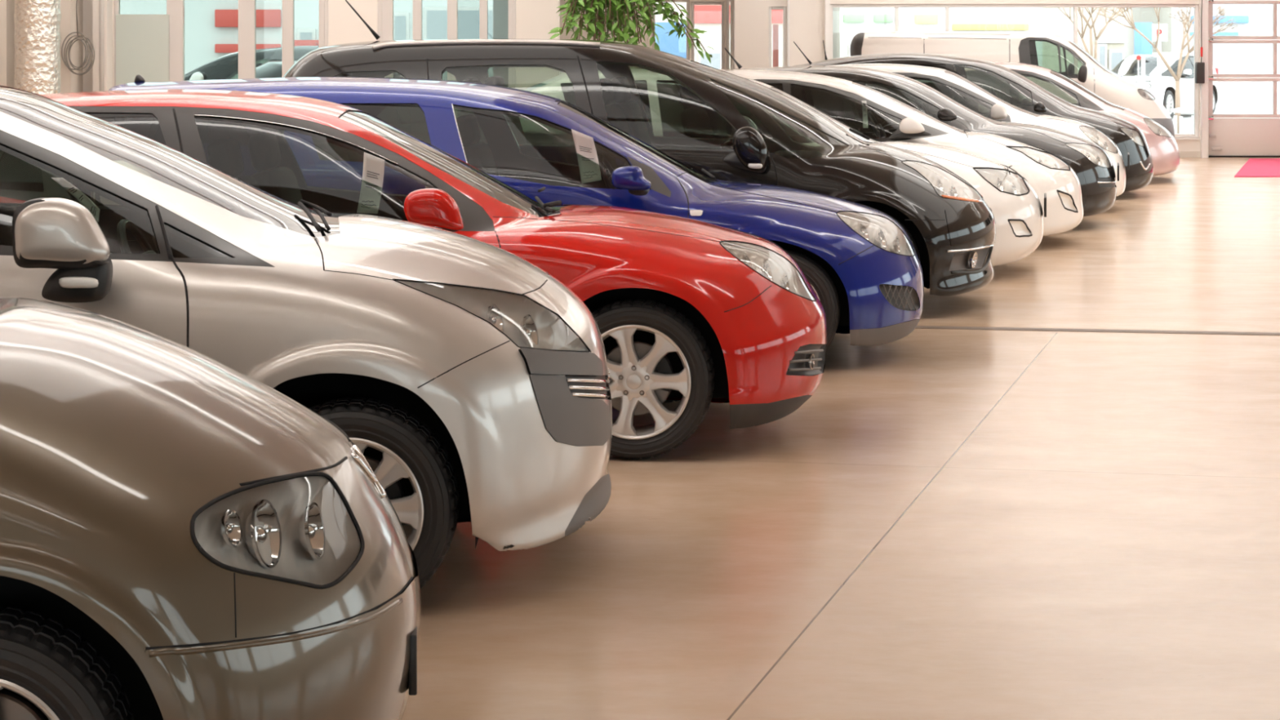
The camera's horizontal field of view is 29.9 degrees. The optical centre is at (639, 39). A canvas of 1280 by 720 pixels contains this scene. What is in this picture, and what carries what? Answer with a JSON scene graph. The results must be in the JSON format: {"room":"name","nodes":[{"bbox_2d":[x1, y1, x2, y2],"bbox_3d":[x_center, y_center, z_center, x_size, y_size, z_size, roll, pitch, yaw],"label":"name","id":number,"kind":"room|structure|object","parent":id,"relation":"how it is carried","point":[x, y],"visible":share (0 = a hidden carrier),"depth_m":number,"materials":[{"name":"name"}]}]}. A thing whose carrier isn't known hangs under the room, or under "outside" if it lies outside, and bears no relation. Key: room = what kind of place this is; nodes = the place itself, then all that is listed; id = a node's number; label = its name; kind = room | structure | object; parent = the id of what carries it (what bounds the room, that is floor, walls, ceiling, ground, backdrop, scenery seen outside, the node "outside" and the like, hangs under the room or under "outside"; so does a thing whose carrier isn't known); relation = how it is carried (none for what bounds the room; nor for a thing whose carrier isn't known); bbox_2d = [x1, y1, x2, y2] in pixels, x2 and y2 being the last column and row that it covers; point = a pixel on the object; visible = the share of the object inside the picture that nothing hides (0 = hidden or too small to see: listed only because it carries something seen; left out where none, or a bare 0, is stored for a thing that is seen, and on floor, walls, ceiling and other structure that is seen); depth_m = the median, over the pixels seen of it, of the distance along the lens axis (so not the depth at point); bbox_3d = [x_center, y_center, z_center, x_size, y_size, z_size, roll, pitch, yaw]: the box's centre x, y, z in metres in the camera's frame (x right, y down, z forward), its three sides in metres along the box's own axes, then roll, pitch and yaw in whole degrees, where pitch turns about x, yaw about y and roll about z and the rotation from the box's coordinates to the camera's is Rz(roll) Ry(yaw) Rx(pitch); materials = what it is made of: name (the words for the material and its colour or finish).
{"room":"car showroom","nodes":[
{"label":"car showroom","id":0,"kind":"room"},
{"bbox_2d":[59,0,83,93],"bbox_3d":[-5.210,-0.160,21.785,0.198,3.700,0.470,0,0,0],"label":"pillar","id":1,"kind":"structure","parent":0,"point":[70,82],"depth_m":21.61,"materials":[{"name":"beige paint"}]},
{"bbox_2d":[61,0,94,75],"bbox_3d":[-5.035,-0.838,21.500,0.308,2.306,0.021,0,0,6],"label":"cable coil","id":2,"kind":"object","parent":1,"relation":"hanging from","point":[77,32],"visible":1,"depth_m":21.50,"materials":[{"name":"grey"}]},
{"bbox_2d":[83,0,559,91],"bbox_3d":[-4.870,-0.160,22.120,8.259,3.700,0.200,0,0,0],"label":"wall","id":3,"kind":"structure","parent":0,"point":[535,19],"depth_m":22.02,"materials":[{"name":"white paint"}]},
{"bbox_2d":[0,0,15,88],"bbox_3d":[-6.017,-0.160,21.860,0.579,3.700,0.320,0,0,0],"label":"trim","id":4,"kind":"structure","parent":3,"relation":"attached to","point":[7,26],"depth_m":21.71,"materials":[{"name":"beige paint"}]},
{"bbox_2d":[92,0,112,91],"bbox_3d":[-4.906,-0.160,21.910,0.132,3.700,0.220,0,0,0],"label":"trim","id":5,"kind":"structure","parent":3,"relation":"attached to","point":[108,4],"depth_m":21.80,"materials":[{"name":"white paint"}]},
{"bbox_2d":[114,0,328,85],"bbox_3d":[-3.843,0.015,22.060,1.965,2.650,0.090,0,0,0],"label":"window","id":6,"kind":"structure","parent":3,"relation":"in","point":[175,8],"depth_m":22.02,"materials":[{"name":"grey"}]},
{"bbox_2d":[115,14,168,85],"bbox_3d":[-4.561,0.590,22.002,0.484,1.649,0.012,0,0,0],"label":"wall panel","id":7,"kind":"object","parent":6,"relation":"attached to","point":[142,41],"visible":0.36,"depth_m":21.99,"materials":[{"name":"white paint"}]},
{"bbox_2d":[377,0,515,118],"bbox_3d":[-1.773,0.015,22.060,1.273,2.650,0.090,0,0,0],"label":"window","id":8,"kind":"structure","parent":3,"relation":"in","point":[384,7],"depth_m":22.02,"materials":[{"name":"grey"}]},
{"bbox_2d":[493,0,508,87],"bbox_3d":[-1.260,-0.160,28.360,0.200,3.700,12.280,0,0,0],"label":"wall","id":9,"kind":"structure","parent":0,"point":[500,7],"depth_m":22.22,"materials":[{"name":"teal paint"}]},
{"bbox_2d":[733,0,768,68],"bbox_3d":[1.575,-0.160,34.200,0.476,3.700,0.600,0,0,0],"label":"pillar","id":10,"kind":"structure","parent":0,"point":[750,17],"depth_m":33.90,"materials":[{"name":"white paint"}]},
{"bbox_2d":[780,272,790,290],"bbox_3d":[0.606,1.026,10.098,0.028,0.093,0.093,-10,-2,13],"label":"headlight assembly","id":11,"kind":"object","parent":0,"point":[784,282],"depth_m":10.08,"materials":[{"name":"clear glass"}]},
{"bbox_2d":[401,157,1279,719],"bbox_3d":[0.750,1.750,12.775,19.900,0.120,43.950,0,0,0],"label":"floor","id":12,"kind":"structure","parent":0,"point":[953,524],"depth_m":8.19,"materials":[{"name":"tile"}]},
{"bbox_2d":[13,0,61,94],"bbox_3d":[-5.146,-0.159,20.500,0.393,3.698,0.393,0,0,5],"label":"column","id":13,"kind":"structure","parent":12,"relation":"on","point":[37,37],"depth_m":20.34,"materials":[{"name":"beige stone"}]},
{"bbox_2d":[0,296,420,719],"bbox_3d":[-2.561,0.982,5.211,4.152,1.417,1.749,0,0,-5],"label":"car","id":14,"kind":"object","parent":12,"relation":"on","point":[183,536],"visible":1,"depth_m":4.74,"materials":[{"name":"brown paint"}]},
{"bbox_2d":[220,508,243,547],"bbox_3d":[-0.812,0.965,4.734,0.023,0.076,0.076,-15,-4,15],"label":"headlight assembly","id":15,"kind":"object","parent":14,"relation":"on","point":[231,527],"depth_m":4.75,"materials":[{"name":"silver metal"}]},
{"bbox_2d":[244,499,281,568],"bbox_3d":[-0.767,0.995,4.822,0.042,0.137,0.137,-11,-2,13],"label":"headlight assembly","id":16,"kind":"object","parent":14,"relation":"on","point":[262,527],"depth_m":4.83,"materials":[{"name":"silver metal"}]},
{"bbox_2d":[297,502,325,559],"bbox_3d":[-0.684,1.015,4.951,0.036,0.118,0.118,-9,-1,8],"label":"headlight assembly","id":17,"kind":"object","parent":14,"relation":"on","point":[311,533],"depth_m":4.96,"materials":[{"name":"silver metal"}]},
{"bbox_2d":[0,84,612,588],"bbox_3d":[-2.265,0.878,7.818,4.348,1.625,2.214,0,0,-1],"label":"car","id":18,"kind":"object","parent":12,"relation":"on","point":[442,355],"visible":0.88,"depth_m":7.12,"materials":[{"name":"grey paint"}]},
{"bbox_2d":[12,197,112,302],"bbox_3d":[-1.633,0.594,6.833,0.268,0.298,0.256,0,0,0],"label":"mirror","id":19,"kind":"object","parent":18,"relation":"attached to","point":[62,234],"depth_m":6.73,"materials":[{"name":"grey plastic"}]},
{"bbox_2d":[52,177,99,222],"bbox_3d":[-1.679,0.476,7.154,0.145,0.133,0.032,0,0,0],"label":"paper sheet","id":20,"kind":"object","parent":18,"relation":"attached to","point":[74,191],"visible":0.99,"depth_m":7.16,"materials":[{"name":"white paper"}]},
{"bbox_2d":[485,303,504,332],"bbox_3d":[-0.447,0.852,7.286,0.030,0.096,0.096,-18,-5,16],"label":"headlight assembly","id":21,"kind":"object","parent":18,"relation":"on","point":[493,314],"depth_m":7.31,"materials":[{"name":"silver metal"}]},
{"bbox_2d":[519,314,538,347],"bbox_3d":[-0.347,0.902,7.364,0.035,0.114,0.114,-15,-4,14],"label":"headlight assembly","id":22,"kind":"object","parent":18,"relation":"on","point":[528,332],"depth_m":7.38,"materials":[{"name":"clear glass"}]},
{"bbox_2d":[564,335,609,399],"bbox_3d":[-0.174,1.104,7.875,0.154,0.156,1.101,0,0,0],"label":"grille","id":23,"kind":"object","parent":18,"relation":"attached to","point":[591,380],"depth_m":7.49,"materials":[{"name":"silver metal"}]},
{"bbox_2d":[237,42,461,123],"bbox_3d":[-3.598,0.871,33.022,4.290,1.678,2.130,0,0,-6],"label":"hatchback","id":24,"kind":"object","parent":12,"relation":"on","point":[270,68],"visible":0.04,"depth_m":32.18,"materials":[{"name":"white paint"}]},
{"bbox_2d":[0,88,826,459],"bbox_3d":[-1.451,0.954,10.617,4.553,1.472,2.132,0,0,10],"label":"car","id":25,"kind":"object","parent":12,"relation":"on","point":[697,313],"visible":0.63,"depth_m":9.90,"materials":[{"name":"red paint"}]},
{"bbox_2d":[356,151,384,213],"bbox_3d":[-1.096,0.582,9.797,0.116,0.251,0.031,0,0,4],"label":"paper sheet","id":26,"kind":"object","parent":25,"relation":"attached to","point":[373,171],"visible":1,"depth_m":9.80,"materials":[{"name":"white paper"}]},
{"bbox_2d":[403,188,463,231],"bbox_3d":[-0.816,0.677,9.586,0.236,0.180,0.325,0,0,0],"label":"mirror","id":27,"kind":"object","parent":25,"relation":"attached to","point":[436,207],"depth_m":9.43,"materials":[{"name":"red plastic"}]},
{"bbox_2d":[741,253,753,268],"bbox_3d":[0.443,0.940,10.037,0.029,0.094,0.094,-24,-6,13],"label":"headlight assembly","id":28,"kind":"object","parent":25,"relation":"on","point":[745,259],"depth_m":10.07,"materials":[{"name":"silver metal"}]},
{"bbox_2d":[760,259,773,281],"bbox_3d":[0.526,0.976,10.078,0.031,0.102,0.102,-17,-4,13],"label":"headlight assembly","id":29,"kind":"object","parent":25,"relation":"on","point":[766,271],"depth_m":10.07,"materials":[{"name":"silver metal"}]},
{"bbox_2d":[786,343,826,375],"bbox_3d":[0.715,1.345,10.085,0.068,0.170,0.649,0,0,19],"label":"grille","id":30,"kind":"object","parent":25,"relation":"attached to","point":[802,359],"depth_m":9.95,"materials":[{"name":"grey plastic"}]},
{"bbox_2d":[804,353,814,369],"bbox_3d":[0.706,1.336,9.972,0.024,0.064,0.064,1,0,18],"label":"fog light","id":31,"kind":"object","parent":25,"relation":"on","point":[809,364],"depth_m":9.95,"materials":[{"name":"silver metal"}]},
{"bbox_2d":[108,74,924,350],"bbox_3d":[-0.838,0.942,13.259,4.784,1.496,2.096,0,0,12],"label":"car","id":32,"kind":"object","parent":12,"relation":"on","point":[862,265],"visible":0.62,"depth_m":12.59,"materials":[{"name":"blue paint"}]},
{"bbox_2d":[571,128,601,183],"bbox_3d":[-0.276,0.602,12.428,0.159,0.285,0.031,0,0,7],"label":"paper sheet","id":33,"kind":"object","parent":32,"relation":"attached to","point":[587,156],"visible":1,"depth_m":12.43,"materials":[{"name":"white paper"}]},
{"bbox_2d":[611,165,651,195],"bbox_3d":[-0.043,0.711,12.181,0.200,0.154,0.308,0,0,0],"label":"mirror","id":34,"kind":"object","parent":32,"relation":"attached to","point":[632,180],"depth_m":12.05,"materials":[{"name":"blue plastic"}]},
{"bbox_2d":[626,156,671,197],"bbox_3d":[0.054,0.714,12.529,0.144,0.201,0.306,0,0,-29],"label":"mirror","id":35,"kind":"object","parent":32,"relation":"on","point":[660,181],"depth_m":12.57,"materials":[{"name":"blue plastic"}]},
{"bbox_2d":[858,222,869,240],"bbox_3d":[1.160,1.009,12.509,0.031,0.102,0.102,-23,-8,18],"label":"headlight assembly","id":36,"kind":"object","parent":32,"relation":"on","point":[863,231],"depth_m":12.53,"materials":[{"name":"silver metal"}]},
{"bbox_2d":[875,228,886,249],"bbox_3d":[1.257,1.046,12.570,0.034,0.111,0.111,-15,-5,18],"label":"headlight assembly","id":37,"kind":"object","parent":32,"relation":"on","point":[881,242],"depth_m":12.56,"materials":[{"name":"silver metal"}]},
{"bbox_2d":[879,284,919,311],"bbox_3d":[1.346,1.335,12.473,0.210,0.168,0.430,0,0,7],"label":"grille","id":38,"kind":"object","parent":32,"relation":"attached to","point":[900,297],"depth_m":12.41,"materials":[{"name":"grey plastic"}]},
{"bbox_2d":[548,0,715,63],"bbox_3d":[-0.074,0.240,21.341,1.522,2.900,0.702,0,0,0],"label":"potted plant","id":39,"kind":"object","parent":12,"relation":"on","point":[595,15],"visible":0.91,"depth_m":21.30,"materials":[{"name":"green plant"}]},
{"bbox_2d":[282,0,995,296],"bbox_3d":[-0.045,0.713,15.562,4.655,1.955,2.166,0,0,8],"label":"car","id":40,"kind":"object","parent":12,"relation":"on","point":[950,227],"visible":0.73,"depth_m":15.00,"materials":[{"name":"black paint"}]},
{"bbox_2d":[720,115,759,149],"bbox_3d":[0.688,0.659,16.407,0.279,0.280,0.294,0,0,0],"label":"mirror","id":41,"kind":"object","parent":40,"relation":"attached to","point":[725,144],"depth_m":16.36,"materials":[{"name":"black plastic"}]},
{"bbox_2d":[723,126,768,172],"bbox_3d":[0.635,0.659,14.506,0.268,0.280,0.307,0,0,0],"label":"mirror","id":42,"kind":"object","parent":40,"relation":"attached to","point":[749,153],"depth_m":14.37,"materials":[{"name":"black plastic"}]},
{"bbox_2d":[948,247,989,271],"bbox_3d":[2.023,1.350,14.759,0.252,0.125,0.469,0,0,8],"label":"grille","id":43,"kind":"object","parent":40,"relation":"attached to","point":[966,259],"depth_m":14.70,"materials":[{"name":"grey plastic"}]},
{"bbox_2d":[945,207,995,246],"bbox_3d":[2.112,1.159,15.279,0.307,0.257,1.573,0,0,8],"label":"bumper cover","id":44,"kind":"object","parent":40,"relation":"attached to","point":[964,226],"depth_m":14.70,"materials":[{"name":"black paint"}]},
{"bbox_2d":[968,251,977,267],"bbox_3d":[2.042,1.349,14.730,0.024,0.100,0.100,10,5,26],"label":"fog light","id":45,"kind":"object","parent":40,"relation":"attached to","point":[972,255],"depth_m":14.72,"materials":[{"name":"clear glass"}]},
{"bbox_2d":[519,47,1046,266],"bbox_3d":[0.859,0.873,17.822,4.290,1.634,2.129,0,0,16],"label":"hatchback","id":46,"kind":"object","parent":12,"relation":"on","point":[670,108],"visible":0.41,"depth_m":17.23,"materials":[{"name":"white paint"}]},
{"bbox_2d":[1009,221,1030,235],"bbox_3d":[2.674,1.321,16.890,0.026,0.121,0.291,0,0,43],"label":"fog lamp","id":47,"kind":"object","parent":46,"relation":"attached to","point":[1016,228],"depth_m":16.90,"materials":[{"name":"white"}]},
{"bbox_2d":[695,69,1083,235],"bbox_3d":[1.559,0.970,20.274,4.304,1.441,2.150,0,0,10],"label":"hatchback","id":48,"kind":"object","parent":12,"relation":"on","point":[1045,171],"visible":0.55,"depth_m":19.58,"materials":[{"name":"white paint"}]},
{"bbox_2d":[882,117,900,129],"bbox_3d":[2.274,0.702,21.090,0.334,0.171,0.305,0,0,0],"label":"mirror","id":49,"kind":"object","parent":48,"relation":"attached to","point":[895,124],"depth_m":20.98,"materials":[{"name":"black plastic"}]},
{"bbox_2d":[888,117,931,137],"bbox_3d":[2.161,0.702,19.217,0.334,0.171,0.312,0,0,0],"label":"mirror","id":50,"kind":"object","parent":48,"relation":"attached to","point":[909,127],"depth_m":19.09,"materials":[{"name":"white plastic"}]},
{"bbox_2d":[1057,191,1076,210],"bbox_3d":[3.456,1.304,19.427,0.037,0.185,0.308,0,0,40],"label":"fog lamp","id":51,"kind":"object","parent":48,"relation":"attached to","point":[1067,201],"depth_m":19.44,"materials":[{"name":"white"}]},
{"bbox_2d":[727,41,1119,216],"bbox_3d":[2.280,0.851,22.287,4.290,1.678,2.130,0,0,17],"label":"hatchback","id":52,"kind":"object","parent":12,"relation":"on","point":[1094,168],"visible":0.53,"depth_m":21.55,"materials":[{"name":"black paint"}]},
{"bbox_2d":[937,107,957,120],"bbox_3d":[2.708,0.657,21.135,0.176,0.116,0.170,0,0,11],"label":"mirror","id":53,"kind":"object","parent":52,"relation":"attached to","point":[943,114],"depth_m":21.06,"materials":[{"name":"black paint"}]},
{"bbox_2d":[1097,177,1115,186],"bbox_3d":[4.252,1.282,21.878,0.161,0.118,1.219,0,0,11],"label":"grille","id":54,"kind":"object","parent":52,"relation":"attached to","point":[1102,182],"depth_m":21.42,"materials":[{"name":"silver plastic"}]},
{"bbox_2d":[794,53,1153,191],"bbox_3d":[3.475,0.917,26.513,4.303,1.546,2.134,0,0,17],"label":"car","id":55,"kind":"object","parent":12,"relation":"on","point":[1129,138],"visible":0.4,"depth_m":25.77,"materials":[{"name":"black paint"}]},
{"bbox_2d":[1033,102,1046,112],"bbox_3d":[4.213,0.707,25.262,0.132,0.118,0.170,0,0,12],"label":"mirror","id":56,"kind":"object","parent":55,"relation":"attached to","point":[1039,107],"depth_m":25.19,"materials":[{"name":"black paint"}]},
{"bbox_2d":[822,40,1129,196],"bbox_3d":[2.820,0.845,24.351,4.240,1.691,2.133,0,0,17],"label":"car","id":57,"kind":"object","parent":12,"relation":"on","point":[991,106],"visible":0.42,"depth_m":23.68,"materials":[{"name":"white paint"}]},
{"bbox_2d":[990,102,1007,119],"bbox_3d":[3.462,0.689,23.135,0.160,0.159,0.170,0,0,11],"label":"mirror","id":58,"kind":"object","parent":57,"relation":"attached to","point":[998,111],"depth_m":23.06,"materials":[{"name":"white paint"}]},
{"bbox_2d":[849,31,1174,137],"bbox_3d":[4.886,0.785,31.952,4.372,1.810,2.237,0,0,17],"label":"van","id":59,"kind":"object","parent":12,"relation":"on","point":[1009,46],"visible":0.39,"depth_m":31.21,"materials":[{"name":"beige paint"}]},
{"bbox_2d":[849,32,864,56],"bbox_3d":[2.890,0.220,31.975,0.181,0.639,0.779,0,0,0],"label":"lamp","id":60,"kind":"object","parent":59,"relation":"attached to","point":[857,44],"depth_m":31.71,"materials":[{"name":"grey plastic"}]},
{"bbox_2d":[1077,64,1087,82],"bbox_3d":[5.650,0.430,30.638,0.119,0.227,0.170,0,0,13],"label":"mirror","id":61,"kind":"object","parent":59,"relation":"attached to","point":[1082,73],"depth_m":30.57,"materials":[{"name":"grey plastic"}]},
{"bbox_2d":[964,61,1180,175],"bbox_3d":[4.498,0.974,29.204,4.049,1.433,1.823,0,0,13],"label":"car","id":62,"kind":"object","parent":12,"relation":"on","point":[1163,147],"visible":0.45,"depth_m":28.46,"materials":[{"name":"pink paint"}]},
{"bbox_2d":[915,325,1279,335],"bbox_3d":[0.950,1.688,14.232,19.179,0.003,0.118,0,0,9],"label":"trim","id":63,"kind":"structure","parent":12,"relation":"on","point":[917,326],"depth_m":13.95,"materials":[{"name":"brown"}]},
{"bbox_2d":[1234,158,1279,177],"bbox_3d":[8.832,1.684,31.795,2.588,0.012,4.728,0,0,5],"label":"floor mat","id":64,"kind":"object","parent":12,"relation":"on","point":[1253,167],"visible":1,"depth_m":31.32,"materials":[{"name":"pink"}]},
{"bbox_2d":[560,0,1199,151],"bbox_3d":[4.572,-0.160,34.600,11.864,3.700,0.200,0,0,0],"label":"wall","id":65,"kind":"structure","parent":0,"point":[806,17],"depth_m":34.50,"materials":[{"name":"white paint"}]},
{"bbox_2d":[652,0,689,59],"bbox_3d":[0.443,0.525,34.580,0.540,2.230,0.090,0,0,0],"label":"window","id":66,"kind":"structure","parent":65,"relation":"in","point":[668,1],"depth_m":34.53,"materials":[{"name":"grey"}]},
{"bbox_2d":[691,1,724,69],"bbox_3d":[0.978,0.559,34.580,0.483,2.222,0.090,0,0,0],"label":"window","id":67,"kind":"structure","parent":65,"relation":"in","point":[722,3],"depth_m":34.53,"materials":[{"name":"grey"}]},
{"bbox_2d":[726,0,733,69],"bbox_3d":[1.294,0.500,34.580,0.104,2.180,0.090,0,0,0],"label":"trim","id":68,"kind":"structure","parent":65,"relation":"in","point":[729,2],"depth_m":34.53,"materials":[{"name":"white"}]},
{"bbox_2d":[768,6,786,66],"bbox_3d":[1.978,0.553,34.580,0.253,2.073,0.090,0,0,0],"label":"window","id":69,"kind":"structure","parent":65,"relation":"in","point":[784,8],"depth_m":34.53,"materials":[{"name":"white"}]},
{"bbox_2d":[786,0,789,66],"bbox_3d":[2.130,-0.160,34.440,0.029,3.700,0.120,0,0,0],"label":"trim","id":70,"kind":"structure","parent":65,"relation":"attached to","point":[788,1],"depth_m":34.38,"materials":[{"name":"white"}]},
{"bbox_2d":[824,0,830,59],"bbox_3d":[2.691,-0.160,34.450,0.069,3.700,0.100,0,0,0],"label":"trim","id":71,"kind":"structure","parent":65,"relation":"attached to","point":[827,2],"depth_m":34.40,"materials":[{"name":"white paint"}]},
{"bbox_2d":[830,4,1198,137],"bbox_3d":[5.382,0.443,34.580,5.313,1.920,0.090,0,0,0],"label":"window","id":72,"kind":"structure","parent":65,"relation":"in","point":[896,6],"depth_m":34.53,"materials":[{"name":"white"}]},
{"bbox_2d":[1179,151,1199,157],"bbox_3d":[5.445,1.645,34.490,5.370,0.090,0.020,0,0,0],"label":"baseboard","id":73,"kind":"structure","parent":65,"relation":"attached to","point":[1183,153],"depth_m":34.48,"materials":[{"name":"beige paint"}]},
{"bbox_2d":[1195,0,1204,135],"bbox_3d":[8.015,0.397,34.360,0.120,1.953,0.100,0,0,0],"label":"pole","id":74,"kind":"object","parent":65,"relation":"attached to","point":[1199,66],"visible":1,"depth_m":34.32,"materials":[{"name":"grey plastic"}]},
{"bbox_2d":[1200,0,1208,158],"bbox_3d":[8.096,-0.160,34.440,0.092,3.700,0.120,0,0,0],"label":"trim","id":75,"kind":"structure","parent":65,"relation":"attached to","point":[1204,86],"depth_m":34.38,"materials":[{"name":"white metal"}]},
{"bbox_2d":[1208,0,1279,157],"bbox_3d":[9.313,0.483,34.562,2.381,2.414,0.125,0,0,0],"label":"door","id":76,"kind":"structure","parent":65,"relation":"in","point":[1227,137],"depth_m":34.58,"materials":[{"name":"white"}]},
{"bbox_2d":[893,235,900,253],"bbox_3d":[1.349,1.082,12.655,0.028,0.093,0.093,-10,-2,14],"label":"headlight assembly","id":77,"kind":"object","parent":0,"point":[896,247],"depth_m":12.64,"materials":[{"name":"clear glass"}]},
{"bbox_2d":[935,177,943,193],"bbox_3d":[1.855,0.909,14.914,0.031,0.102,0.102,-20,-6,18],"label":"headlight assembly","id":78,"kind":"object","parent":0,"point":[939,186],"depth_m":14.90,"materials":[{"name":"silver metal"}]},
{"bbox_3d":[0.750,-2.085,6.525,19.900,0.150,31.450,0,0,0],"label":"ceiling","id":79,"kind":"structure","parent":0,"visible":0},
{"bbox_2d":[98,0,103,91],"bbox_3d":[-4.868,-0.180,21.700,0.041,3.640,0.041,0,0,23],"label":"conduit","id":80,"kind":"object","parent":79,"relation":"attached to","point":[100,2],"visible":0.36,"depth_m":21.68,"materials":[{"name":"grey plastic"}]},
{"label":"outside","id":81,"kind":"structure","parent":0,"visible":0},
{"bbox_2d":[1171,109,1279,133],"bbox_3d":[7.500,1.750,57.375,105.000,0.080,45.250,0,0,0],"label":"ground","id":82,"kind":"structure","parent":81,"point":[1186,115],"depth_m":55.55,"materials":[{"name":"grey"}]},
{"bbox_2d":[184,45,319,80],"bbox_3d":[-5.805,0.898,36.033,4.348,1.625,2.214,0,0,17],"label":"car","id":83,"kind":"object","parent":82,"relation":"on","point":[225,67],"visible":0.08,"depth_m":36.18,"materials":[{"name":"grey paint"}]},
{"bbox_2d":[189,71,207,79],"bbox_3d":[-6.478,0.614,35.200,0.265,0.298,0.294,0,0,0],"label":"mirror","id":84,"kind":"object","parent":83,"relation":"attached to","point":[197,75],"depth_m":35.08,"materials":[{"name":"white plastic"}]},
{"bbox_2d":[120,0,493,79],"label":"window","id":85,"kind":"structure","parent":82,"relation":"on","point":[211,26],"depth_m":44.00,"materials":[{"name":"white"}]},
{"bbox_2d":[655,22,686,58],"bbox_3d":[0.462,0.720,36.500,0.560,1.980,0.050,0,0,0],"label":"poster board","id":86,"kind":"object","parent":82,"relation":"on","point":[669,44],"visible":0.02,"depth_m":36.48,"materials":[{"name":"blue"}]},
{"bbox_2d":[655,1,782,69],"bbox_3d":[-0.373,-0.212,58.000,8.253,3.845,8.600,0,0,0],"label":"shop","id":87,"kind":"structure","parent":82,"relation":"on","point":[708,18],"depth_m":54.00,"materials":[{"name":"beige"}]},
{"bbox_2d":[772,24,778,66],"bbox_3d":[2.011,0.740,35.600,0.085,1.940,0.085,0,0,0],"label":"post","id":88,"kind":"object","parent":82,"relation":"on","point":[775,27],"visible":0.44,"depth_m":35.56,"materials":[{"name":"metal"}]},
{"bbox_2d":[832,7,1042,66],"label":"window","id":89,"kind":"structure","parent":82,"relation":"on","point":[847,22],"depth_m":56.00,"materials":[{"name":"white"}]},
{"bbox_2d":[1042,7,1127,74],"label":"window","id":90,"kind":"structure","parent":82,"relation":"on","point":[1110,44],"depth_m":57.01,"materials":[{"name":"beige"}]},
{"bbox_2d":[1057,7,1131,59],"bbox_3d":[9.226,-0.029,49.039,1.955,3.486,1.529,0,0,0],"label":"bare tree","id":91,"kind":"object","parent":82,"relation":"on","point":[1079,10],"visible":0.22,"depth_m":49.08,"materials":[{"name":"beige plant"}]},
{"bbox_2d":[1133,22,1167,102],"bbox_3d":[10.642,0.687,49.987,0.683,2.107,0.105,0,0,0],"label":"parking sign","id":92,"kind":"object","parent":82,"relation":"on","point":[1141,46],"visible":0.69,"depth_m":49.97,"materials":[{"name":"blue"}]},
{"bbox_2d":[1111,52,1218,117],"bbox_3d":[11.519,0.989,53.576,2.133,1.441,4.307,0,0,38],"label":"hatchback","id":93,"kind":"object","parent":82,"relation":"on","point":[1126,68],"visible":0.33,"depth_m":52.92,"materials":[{"name":"white paint"}]},
{"bbox_2d":[1093,4,1239,133],"bbox_3d":[9.600,0.277,44.248,2.441,2.872,1.752,0,0,-17],"label":"bare tree","id":94,"kind":"object","parent":82,"relation":"on","point":[1180,67],"visible":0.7,"depth_m":44.04,"materials":[{"name":"beige plant"}]},
{"bbox_2d":[1171,104,1193,133],"bbox_3d":[8.664,1.363,38.000,0.403,0.674,0.500,0,0,0],"label":"display stand","id":95,"kind":"object","parent":82,"relation":"on","point":[1189,108],"visible":0.48,"depth_m":37.98,"materials":[{"name":"white metal"}]},
{"bbox_2d":[1124,0,1279,109],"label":"window","id":96,"kind":"structure","parent":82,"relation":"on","point":[1253,20],"depth_m":59.00,"materials":[{"name":"white"}]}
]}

